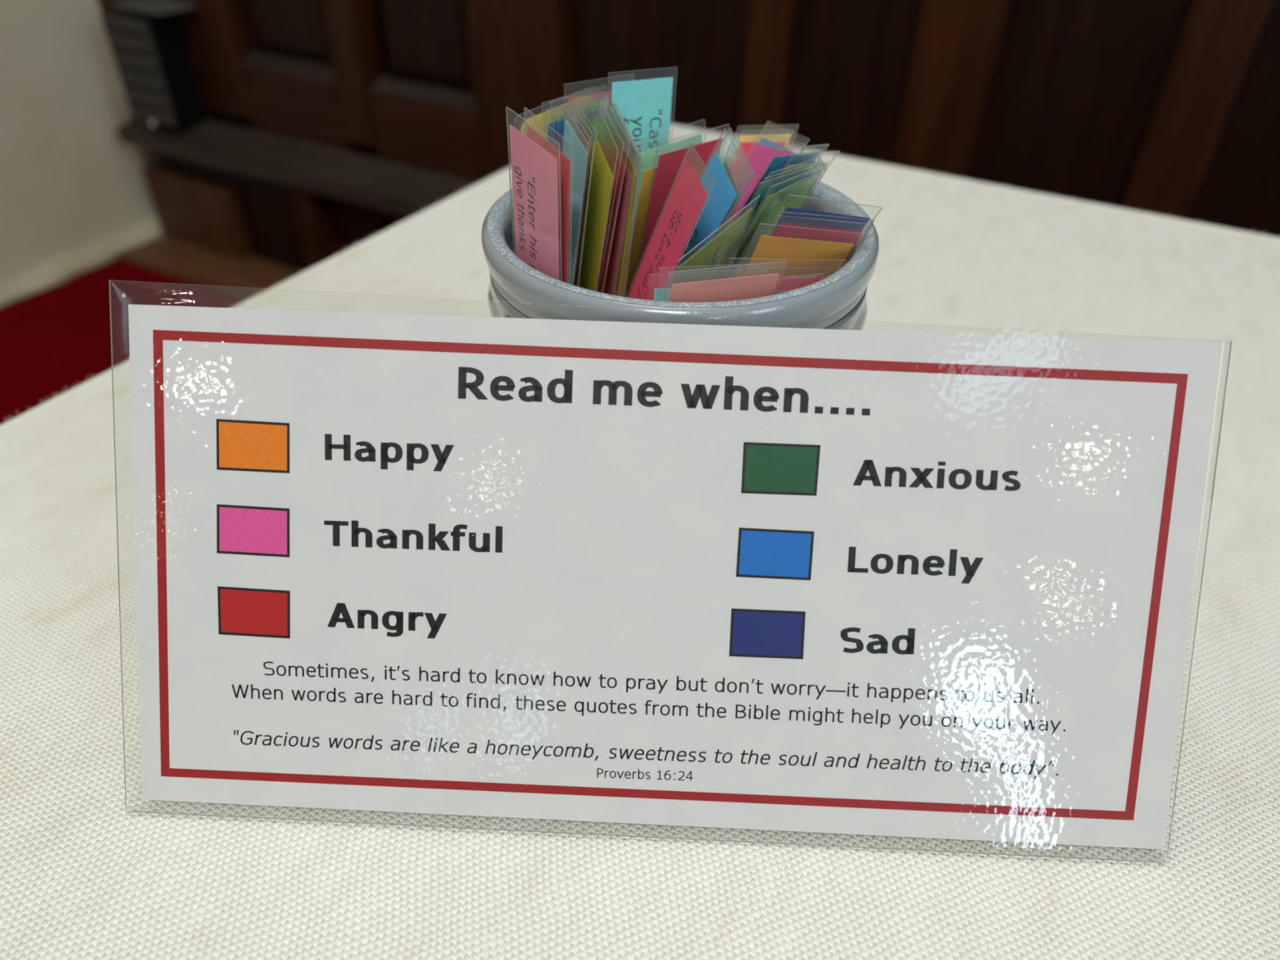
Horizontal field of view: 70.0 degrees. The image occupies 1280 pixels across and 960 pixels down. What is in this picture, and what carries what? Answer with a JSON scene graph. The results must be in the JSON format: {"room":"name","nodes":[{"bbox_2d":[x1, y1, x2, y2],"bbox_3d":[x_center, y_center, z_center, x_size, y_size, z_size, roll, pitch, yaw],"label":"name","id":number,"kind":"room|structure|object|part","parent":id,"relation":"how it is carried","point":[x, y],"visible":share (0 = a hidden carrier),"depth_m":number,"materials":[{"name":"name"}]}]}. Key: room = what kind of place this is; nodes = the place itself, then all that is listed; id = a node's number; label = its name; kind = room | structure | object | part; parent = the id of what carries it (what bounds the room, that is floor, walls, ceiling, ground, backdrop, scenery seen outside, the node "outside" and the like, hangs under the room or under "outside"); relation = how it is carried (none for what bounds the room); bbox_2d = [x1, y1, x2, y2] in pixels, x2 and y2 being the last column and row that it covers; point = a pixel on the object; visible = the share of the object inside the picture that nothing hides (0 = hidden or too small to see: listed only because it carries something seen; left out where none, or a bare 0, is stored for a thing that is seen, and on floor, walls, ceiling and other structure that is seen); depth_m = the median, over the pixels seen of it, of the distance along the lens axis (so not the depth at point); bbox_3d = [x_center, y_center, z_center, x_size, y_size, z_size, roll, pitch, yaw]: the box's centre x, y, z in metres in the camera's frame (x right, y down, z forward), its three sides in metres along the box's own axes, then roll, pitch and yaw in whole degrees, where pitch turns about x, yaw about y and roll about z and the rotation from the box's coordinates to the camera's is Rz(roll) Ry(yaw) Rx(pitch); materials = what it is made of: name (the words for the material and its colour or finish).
{"room":"church interior","nodes":[
{"label":"church interior","id":0,"kind":"room"},
{"bbox_2d":[0,0,159,283],"bbox_3d":[-3.506,-0.318,-2.409,0.130,5.350,9.340,20,42,22],"label":"wall","id":1,"kind":"structure","parent":0,"point":[68,181],"depth_m":2.11,"materials":[{"name":"paint"}]},
{"bbox_2d":[0,210,164,307],"bbox_3d":[-1.396,-0.512,2.184,0.067,0.060,0.720,20,42,22],"label":"baseboard","id":2,"kind":"structure","parent":1,"relation":"attached to","point":[60,268],"depth_m":2.22,"materials":[{"name":"beige wood"}]},
{"bbox_2d":[0,257,244,425],"bbox_3d":[-0.358,2.926,-2.047,7.340,0.100,9.440,20,42,22],"label":"floor","id":3,"kind":"structure","parent":0,"point":[52,339],"depth_m":2.01,"materials":[{"name":"red carpet"}]},
{"bbox_3d":[0.396,0.458,0.436,1.503,0.746,0.957,20,42,22],"label":"table","id":4,"kind":"object","parent":3,"relation":"on","visible":0},
{"bbox_2d":[0,124,1279,959],"bbox_3d":[0.400,0.289,0.304,1.559,0.328,1.013,20,42,22],"label":"tablecloth","id":5,"kind":"object","parent":4,"relation":"on","point":[83,876],"visible":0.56,"depth_m":0.27,"materials":[{"name":"beige fabric"}]},
{"bbox_2d":[109,280,1231,862],"bbox_3d":[0.004,0.027,0.257,0.305,0.132,0.081,2,38,1],"label":"notice","id":6,"kind":"object","parent":5,"relation":"on","point":[897,584],"visible":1,"depth_m":0.26,"materials":[{"name":"white paper"}]},
{"bbox_2d":[481,156,879,330],"bbox_3d":[0.012,-0.036,0.341,0.131,0.128,0.131,20,42,22],"label":"ceramic pot","id":7,"kind":"object","parent":5,"relation":"on","point":[841,296],"visible":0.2,"depth_m":0.27,"materials":[{"name":"grey ceramic"}]},
{"bbox_2d":[506,106,561,280],"bbox_3d":[-0.033,-0.042,0.304,0.002,0.155,0.041,-22,43,-26],"label":"card","id":8,"kind":"object","parent":7,"relation":"in","point":[534,169],"visible":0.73,"depth_m":0.27,"materials":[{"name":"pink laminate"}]},
{"bbox_2d":[524,106,573,284],"bbox_3d":[-0.031,-0.043,0.307,0.004,0.153,0.041,-19,42,-24],"label":"card","id":9,"kind":"object","parent":7,"relation":"in","point":[565,162],"visible":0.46,"depth_m":0.26,"materials":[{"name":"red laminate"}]},
{"bbox_2d":[514,87,599,140],"bbox_3d":[-0.018,-0.075,0.354,0.056,0.145,0.007,-23,44,-28],"label":"card","id":10,"kind":"object","parent":7,"relation":"in","point":[534,120],"visible":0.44,"depth_m":0.31,"materials":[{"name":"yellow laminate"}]},
{"bbox_2d":[544,96,590,147],"bbox_3d":[-0.030,-0.064,0.339,0.008,0.147,0.038,19,41,21],"label":"card","id":11,"kind":"object","parent":7,"relation":"in","point":[550,131],"visible":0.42,"depth_m":0.29,"materials":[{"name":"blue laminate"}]},
{"bbox_2d":[541,84,605,138],"bbox_3d":[-0.022,-0.076,0.356,0.034,0.145,0.004,-29,47,-33],"label":"card","id":12,"kind":"object","parent":7,"relation":"in","point":[549,119],"visible":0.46,"depth_m":0.31,"materials":[{"name":"clear laminate"}]},
{"bbox_2d":[560,107,589,284],"bbox_3d":[-0.029,-0.049,0.318,0.018,0.148,0.038,-9,39,-13],"label":"card","id":13,"kind":"object","parent":7,"relation":"in","point":[580,153],"visible":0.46,"depth_m":0.28,"materials":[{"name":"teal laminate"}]},
{"bbox_2d":[553,94,599,151],"bbox_3d":[-0.026,-0.065,0.341,0.004,0.146,0.037,20,42,23],"label":"card","id":14,"kind":"object","parent":7,"relation":"in","point":[559,130],"visible":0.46,"depth_m":0.30,"materials":[{"name":"clear plastic"}]},
{"bbox_2d":[568,107,590,284],"bbox_3d":[-0.029,-0.051,0.323,0.020,0.146,0.031,-8,39,-12],"label":"card","id":15,"kind":"object","parent":7,"relation":"in","point":[569,108],"visible":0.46,"depth_m":0.28,"materials":[{"name":"clear plastic"}]},
{"bbox_2d":[550,86,608,121],"bbox_3d":[-0.024,-0.074,0.354,0.027,0.144,0.004,-30,49,-34],"label":"card","id":16,"kind":"object","parent":7,"relation":"in","point":[561,116],"visible":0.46,"depth_m":0.31,"materials":[{"name":"clear laminate"}]},
{"bbox_2d":[572,106,592,284],"bbox_3d":[-0.029,-0.053,0.325,0.022,0.146,0.034,-8,39,-11],"label":"card","id":17,"kind":"object","parent":7,"relation":"in","point":[576,131],"visible":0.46,"depth_m":0.28,"materials":[{"name":"clear laminate"}]},
{"bbox_2d":[574,107,596,286],"bbox_3d":[-0.027,-0.050,0.321,0.022,0.147,0.041,-7,39,-10],"label":"card","id":18,"kind":"object","parent":7,"relation":"in","point":[584,220],"visible":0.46,"depth_m":0.29,"materials":[{"name":"clear laminate"}]},
{"bbox_2d":[564,91,608,133],"bbox_3d":[-0.021,-0.067,0.343,0.001,0.146,0.036,20,42,22],"label":"card","id":19,"kind":"object","parent":7,"relation":"in","point":[591,113],"visible":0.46,"depth_m":0.30,"materials":[{"name":"clear plastic"}]},
{"bbox_2d":[568,94,608,128],"bbox_3d":[-0.021,-0.065,0.340,0.001,0.146,0.040,17,41,19],"label":"card","id":20,"kind":"object","parent":7,"relation":"in","point":[594,115],"visible":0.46,"depth_m":0.30,"materials":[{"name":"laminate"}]},
{"bbox_2d":[573,97,610,282],"bbox_3d":[-0.020,-0.062,0.337,0.001,0.146,0.045,16,40,18],"label":"card","id":21,"kind":"object","parent":7,"relation":"in","point":[593,121],"visible":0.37,"depth_m":0.31,"materials":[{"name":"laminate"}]},
{"bbox_2d":[578,109,617,291],"bbox_3d":[-0.022,-0.054,0.327,0.020,0.146,0.043,-7,39,-10],"label":"card","id":22,"kind":"object","parent":7,"relation":"in","point":[602,176],"visible":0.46,"depth_m":0.30,"materials":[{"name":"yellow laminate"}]},
{"bbox_2d":[564,73,634,133],"bbox_3d":[-0.014,-0.082,0.363,0.030,0.146,0.001,-19,42,-24],"label":"card","id":23,"kind":"object","parent":7,"relation":"in","point":[571,99],"visible":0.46,"depth_m":0.32,"materials":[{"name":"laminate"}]},
{"bbox_2d":[595,106,623,292],"bbox_3d":[-0.021,-0.057,0.332,0.022,0.145,0.043,-8,39,-11],"label":"card","id":24,"kind":"object","parent":7,"relation":"in","point":[609,161],"visible":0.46,"depth_m":0.29,"materials":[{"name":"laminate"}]},
{"bbox_2d":[597,105,630,293],"bbox_3d":[-0.020,-0.056,0.330,0.023,0.146,0.040,-7,39,-11],"label":"card","id":25,"kind":"object","parent":7,"relation":"in","point":[607,143],"visible":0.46,"depth_m":0.29,"materials":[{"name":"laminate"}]},
{"bbox_2d":[601,103,636,295],"bbox_3d":[-0.016,-0.060,0.335,0.013,0.146,0.055,-9,39,-12],"label":"card","id":26,"kind":"object","parent":7,"relation":"in","point":[609,287],"visible":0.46,"depth_m":0.30,"materials":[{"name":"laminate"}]},
{"bbox_2d":[608,102,639,296],"bbox_3d":[-0.013,-0.061,0.335,0.009,0.147,0.060,-9,39,-13],"label":"card","id":27,"kind":"object","parent":7,"relation":"in","point":[629,166],"visible":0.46,"depth_m":0.29,"materials":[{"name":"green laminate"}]},
{"bbox_2d":[612,102,642,297],"bbox_3d":[-0.012,-0.061,0.335,0.006,0.147,0.062,-9,39,-13],"label":"card","id":28,"kind":"object","parent":7,"relation":"in","point":[615,104],"visible":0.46,"depth_m":0.29,"materials":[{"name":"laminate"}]},
{"bbox_2d":[623,155,659,297],"bbox_3d":[0.001,-0.066,0.356,0.029,0.129,0.026,-28,47,-32],"label":"card","id":29,"kind":"object","parent":7,"relation":"in","point":[647,175],"visible":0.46,"depth_m":0.32,"materials":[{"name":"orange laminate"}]},
{"bbox_2d":[606,66,677,265],"bbox_3d":[-0.003,-0.083,0.362,0.026,0.150,0.004,-15,42,-21],"label":"card","id":30,"kind":"object","parent":7,"relation":"in","point":[644,105],"visible":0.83,"depth_m":0.32,"materials":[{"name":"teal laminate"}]},
{"bbox_2d":[631,119,706,197],"bbox_3d":[0.017,-0.071,0.358,0.048,0.136,0.005,-16,41,-21],"label":"card","id":31,"kind":"object","parent":7,"relation":"in","point":[649,164],"visible":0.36,"depth_m":0.32,"materials":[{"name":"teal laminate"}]},
{"bbox_2d":[625,142,715,300],"bbox_3d":[-0.009,-0.040,0.316,0.056,0.139,0.031,-3,38,-5],"label":"card","id":32,"kind":"object","parent":7,"relation":"in","point":[687,197],"visible":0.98,"depth_m":0.29,"materials":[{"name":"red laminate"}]},
{"bbox_2d":[633,124,729,281],"bbox_3d":[0.008,-0.070,0.357,0.035,0.135,0.028,-28,47,-32],"label":"card","id":33,"kind":"object","parent":7,"relation":"in","point":[668,166],"visible":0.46,"depth_m":0.32,"materials":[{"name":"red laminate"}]},
{"bbox_2d":[648,269,743,301],"bbox_3d":[0.017,-0.015,0.302,0.031,0.117,0.001,-3,38,-5],"label":"card","id":34,"kind":"object","parent":7,"relation":"in","point":[660,296],"visible":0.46,"depth_m":0.27,"materials":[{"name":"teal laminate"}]},
{"bbox_2d":[666,128,751,288],"bbox_3d":[-0.002,-0.050,0.327,0.074,0.142,0.029,6,38,6],"label":"card","id":35,"kind":"object","parent":7,"relation":"in","point":[723,194],"visible":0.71,"depth_m":0.29,"materials":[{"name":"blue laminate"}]},
{"bbox_2d":[657,262,768,293],"bbox_3d":[0.020,-0.015,0.301,0.032,0.119,0.002,-3,39,-6],"label":"card","id":36,"kind":"object","parent":7,"relation":"in","point":[767,263],"visible":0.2,"depth_m":0.26,"materials":[{"name":"clear plastic"}]},
{"bbox_2d":[669,195,759,288],"bbox_3d":[0.014,-0.048,0.333,0.030,0.132,0.090,-8,39,-11],"label":"card","id":37,"kind":"object","parent":7,"relation":"in","point":[717,252],"visible":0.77,"depth_m":0.28,"materials":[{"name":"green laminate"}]},
{"bbox_2d":[663,260,787,302],"bbox_3d":[0.018,-0.019,0.302,0.041,0.123,0.027,-11,40,-15],"label":"card","id":38,"kind":"object","parent":7,"relation":"in","point":[760,286],"visible":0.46,"depth_m":0.26,"materials":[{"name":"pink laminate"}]},
{"bbox_2d":[711,127,753,240],"bbox_3d":[-0.001,-0.051,0.328,0.072,0.142,0.029,7,38,7],"label":"card","id":39,"kind":"object","parent":7,"relation":"in","point":[735,200],"visible":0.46,"depth_m":0.28,"materials":[{"name":"clear plastic"}]},
{"bbox_2d":[714,132,753,238],"bbox_3d":[0.007,-0.050,0.328,0.056,0.140,0.030,5,38,4],"label":"card","id":40,"kind":"object","parent":7,"relation":"in","point":[725,165],"visible":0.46,"depth_m":0.29,"materials":[{"name":"clear plastic"}]},
{"bbox_2d":[728,128,794,183],"bbox_3d":[0.016,-0.051,0.337,0.025,0.132,0.114,23,43,25],"label":"card","id":41,"kind":"object","parent":7,"relation":"in","point":[737,162],"visible":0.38,"depth_m":0.34,"materials":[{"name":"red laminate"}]},
{"bbox_2d":[727,124,798,169],"bbox_3d":[0.022,-0.051,0.336,0.025,0.132,0.116,17,41,19],"label":"card","id":42,"kind":"object","parent":7,"relation":"in","point":[743,138],"visible":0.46,"depth_m":0.34,"materials":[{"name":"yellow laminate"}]},
{"bbox_2d":[724,133,805,278],"bbox_3d":[0.014,-0.052,0.338,0.099,0.131,0.026,-28,47,-32],"label":"card","id":43,"kind":"object","parent":7,"relation":"in","point":[760,156],"visible":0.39,"depth_m":0.33,"materials":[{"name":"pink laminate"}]},
{"bbox_2d":[725,164,826,278],"bbox_3d":[0.027,-0.060,0.350,0.063,0.130,0.030,31,47,32],"label":"card","id":44,"kind":"object","parent":7,"relation":"in","point":[800,188],"visible":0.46,"depth_m":0.30,"materials":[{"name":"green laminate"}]},
{"bbox_2d":[728,167,827,278],"bbox_3d":[0.030,-0.060,0.351,0.060,0.128,0.030,29,46,31],"label":"card","id":45,"kind":"object","parent":7,"relation":"in","point":[796,202],"visible":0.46,"depth_m":0.31,"materials":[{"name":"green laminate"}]},
{"bbox_2d":[728,143,829,226],"bbox_3d":[0.022,-0.065,0.348,0.077,0.139,0.026,18,41,21],"label":"card","id":46,"kind":"object","parent":7,"relation":"in","point":[777,163],"visible":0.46,"depth_m":0.30,"materials":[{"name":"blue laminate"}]},
{"bbox_2d":[737,162,823,245],"bbox_3d":[0.028,-0.061,0.349,0.031,0.131,0.060,-30,47,-33],"label":"card","id":47,"kind":"object","parent":7,"relation":"in","point":[774,190],"visible":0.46,"depth_m":0.29,"materials":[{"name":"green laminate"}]},
{"bbox_2d":[754,120,809,153],"bbox_3d":[0.013,-0.060,0.346,0.090,0.133,0.027,-19,42,-23],"label":"card","id":48,"kind":"object","parent":7,"relation":"in","point":[764,142],"visible":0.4,"depth_m":0.33,"materials":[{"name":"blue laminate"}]},
{"bbox_2d":[746,160,822,212],"bbox_3d":[0.026,-0.061,0.349,0.063,0.132,0.029,31,47,33],"label":"card","id":49,"kind":"object","parent":7,"relation":"in","point":[762,189],"visible":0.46,"depth_m":0.29,"materials":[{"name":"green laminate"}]},
{"bbox_2d":[725,257,846,290],"bbox_3d":[0.041,-0.028,0.321,0.041,0.115,0.018,-2,38,-5],"label":"card","id":50,"kind":"object","parent":7,"relation":"in","point":[788,283],"visible":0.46,"depth_m":0.28,"materials":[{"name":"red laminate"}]},
{"bbox_2d":[735,267,840,274],"bbox_3d":[0.043,-0.026,0.322,0.041,0.110,0.008,-5,38,-8],"label":"card","id":51,"kind":"object","parent":7,"relation":"in","point":[737,268],"visible":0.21,"depth_m":0.29,"materials":[{"name":"clear plastic"}]},
{"bbox_2d":[758,156,822,192],"bbox_3d":[0.025,-0.062,0.349,0.066,0.133,0.028,26,45,28],"label":"card","id":52,"kind":"object","parent":7,"relation":"in","point":[782,180],"visible":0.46,"depth_m":0.30,"materials":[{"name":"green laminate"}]},
{"bbox_2d":[773,275,815,294],"bbox_3d":[0.034,-0.017,0.307,0.034,0.115,0.012,-11,40,-15],"label":"card","id":53,"kind":"object","parent":7,"relation":"in","point":[807,276],"visible":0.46,"depth_m":0.27,"materials":[{"name":"clear laminate"}]},
{"bbox_2d":[773,273,824,293],"bbox_3d":[0.035,-0.018,0.308,0.037,0.115,0.012,-13,40,-17],"label":"card","id":54,"kind":"object","parent":7,"relation":"in","point":[780,291],"visible":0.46,"depth_m":0.27,"materials":[{"name":"clear plastic"}]},
{"bbox_2d":[736,223,866,277],"bbox_3d":[0.038,-0.042,0.330,0.032,0.125,0.061,-23,44,-28],"label":"card","id":55,"kind":"object","parent":7,"relation":"in","point":[767,248],"visible":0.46,"depth_m":0.29,"materials":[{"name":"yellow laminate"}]},
{"bbox_2d":[773,151,839,188],"bbox_3d":[0.024,-0.066,0.351,0.082,0.136,0.026,16,40,18],"label":"card","id":56,"kind":"object","parent":7,"relation":"in","point":[825,163],"visible":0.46,"depth_m":0.30,"materials":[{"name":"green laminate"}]},
{"bbox_2d":[741,194,881,276],"bbox_3d":[0.037,-0.046,0.328,0.028,0.135,0.075,-30,48,-33],"label":"card","id":57,"kind":"object","parent":7,"relation":"in","point":[783,220],"visible":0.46,"depth_m":0.28,"materials":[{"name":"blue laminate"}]},
{"bbox_2d":[767,215,872,267],"bbox_3d":[0.039,-0.045,0.332,0.030,0.127,0.067,-24,45,-29],"label":"card","id":58,"kind":"object","parent":7,"relation":"in","point":[843,237],"visible":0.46,"depth_m":0.28,"materials":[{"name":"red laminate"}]},
{"bbox_2d":[769,211,874,263],"bbox_3d":[0.039,-0.045,0.332,0.029,0.129,0.068,-25,45,-30],"label":"card","id":59,"kind":"object","parent":7,"relation":"in","point":[783,231],"visible":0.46,"depth_m":0.28,"materials":[{"name":"paper"}]},
{"bbox_2d":[115,234,302,301],"bbox_3d":[-0.567,-0.355,2.043,1.600,0.012,0.167,20,42,22],"label":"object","id":60,"kind":"structure","parent":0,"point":[201,265],"depth_m":2.23,"materials":[{"name":"brown wood"}]},
{"bbox_2d":[97,0,1279,237],"bbox_3d":[1.952,-1.704,-0.495,7.340,5.350,0.170,20,42,22],"label":"wall","id":61,"kind":"structure","parent":0,"point":[1164,107],"depth_m":1.41,"materials":[{"name":"brown wood"}]},
{"bbox_2d":[99,0,204,128],"bbox_3d":[-1.053,-0.916,2.019,0.194,0.252,0.104,20,42,22],"label":"wall speaker","id":62,"kind":"object","parent":61,"relation":"attached to","point":[146,41],"visible":1,"depth_m":1.99,"materials":[{"name":"black plastic"}]},
{"bbox_2d":[99,13,177,126],"bbox_3d":[-1.098,-0.898,2.004,0.138,0.213,0.012,20,42,22],"label":"grille","id":63,"kind":"object","parent":62,"relation":"attached to","point":[134,42],"depth_m":1.99,"materials":[{"name":"grey metal"}]},
{"bbox_3d":[-0.735,-0.879,1.944,0.285,0.022,0.056,20,42,22],"label":"panel sill","id":64,"kind":"part","parent":61,"relation":"part of","materials":[{"name":"brown wood"}]},
{"bbox_3d":[-0.719,-1.287,1.641,0.285,1.030,0.028,20,42,22],"label":"panel","id":65,"kind":"part","parent":61,"relation":"part of","materials":[{"name":"brown wood"}]},
{"bbox_2d":[116,115,479,271],"bbox_3d":[-0.701,-0.578,2.065,1.190,0.332,0.140,20,42,22],"label":"trim","id":66,"kind":"structure","parent":61,"relation":"attached to","point":[242,192],"depth_m":2.07,"materials":[{"name":"brown wood"}]},
{"bbox_3d":[-0.737,-0.563,2.087,0.060,0.280,0.040,20,42,22],"label":"post","id":67,"kind":"part","parent":66,"relation":"part of","materials":[{"name":"brown wood"}]},
{"bbox_3d":[-0.578,-0.470,2.054,0.300,0.080,0.030,20,42,22],"label":"rail","id":68,"kind":"part","parent":66,"relation":"part of","materials":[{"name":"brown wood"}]},
{"bbox_3d":[-0.734,-0.820,1.995,0.285,0.138,0.069,20,42,22],"label":"rail","id":69,"kind":"part","parent":61,"relation":"part of","materials":[{"name":"brown wood"}]},
{"bbox_3d":[-0.418,-0.766,1.808,0.270,0.022,0.056,20,42,22],"label":"panel sill","id":70,"kind":"part","parent":61,"relation":"part of","materials":[{"name":"brown wood"}]},
{"bbox_3d":[-0.402,-1.174,1.506,0.270,1.030,0.028,20,42,22],"label":"panel","id":71,"kind":"part","parent":61,"relation":"part of","materials":[{"name":"brown wood"}]},
{"bbox_3d":[-0.417,-0.708,1.860,0.270,0.138,0.069,20,42,22],"label":"rail","id":72,"kind":"part","parent":61,"relation":"part of","materials":[{"name":"brown wood"}]},
{"bbox_3d":[0.054,-1.534,0.923,0.350,3.030,0.030,20,42,22],"label":"panel","id":73,"kind":"part","parent":61,"relation":"part of","materials":[{"name":"brown wood"}]},
{"bbox_3d":[0.351,-1.428,0.796,0.192,3.030,0.030,20,42,22],"label":"panel","id":74,"kind":"part","parent":61,"relation":"part of","materials":[{"name":"brown wood"}]},
{"bbox_3d":[0.629,-1.329,0.677,0.215,3.030,0.030,20,42,22],"label":"panel","id":75,"kind":"part","parent":61,"relation":"part of","materials":[{"name":"brown wood"}]},
{"bbox_3d":[0.926,-1.224,0.550,0.295,3.030,0.030,20,42,22],"label":"panel","id":76,"kind":"part","parent":61,"relation":"part of","materials":[{"name":"brown wood"}]}
]}

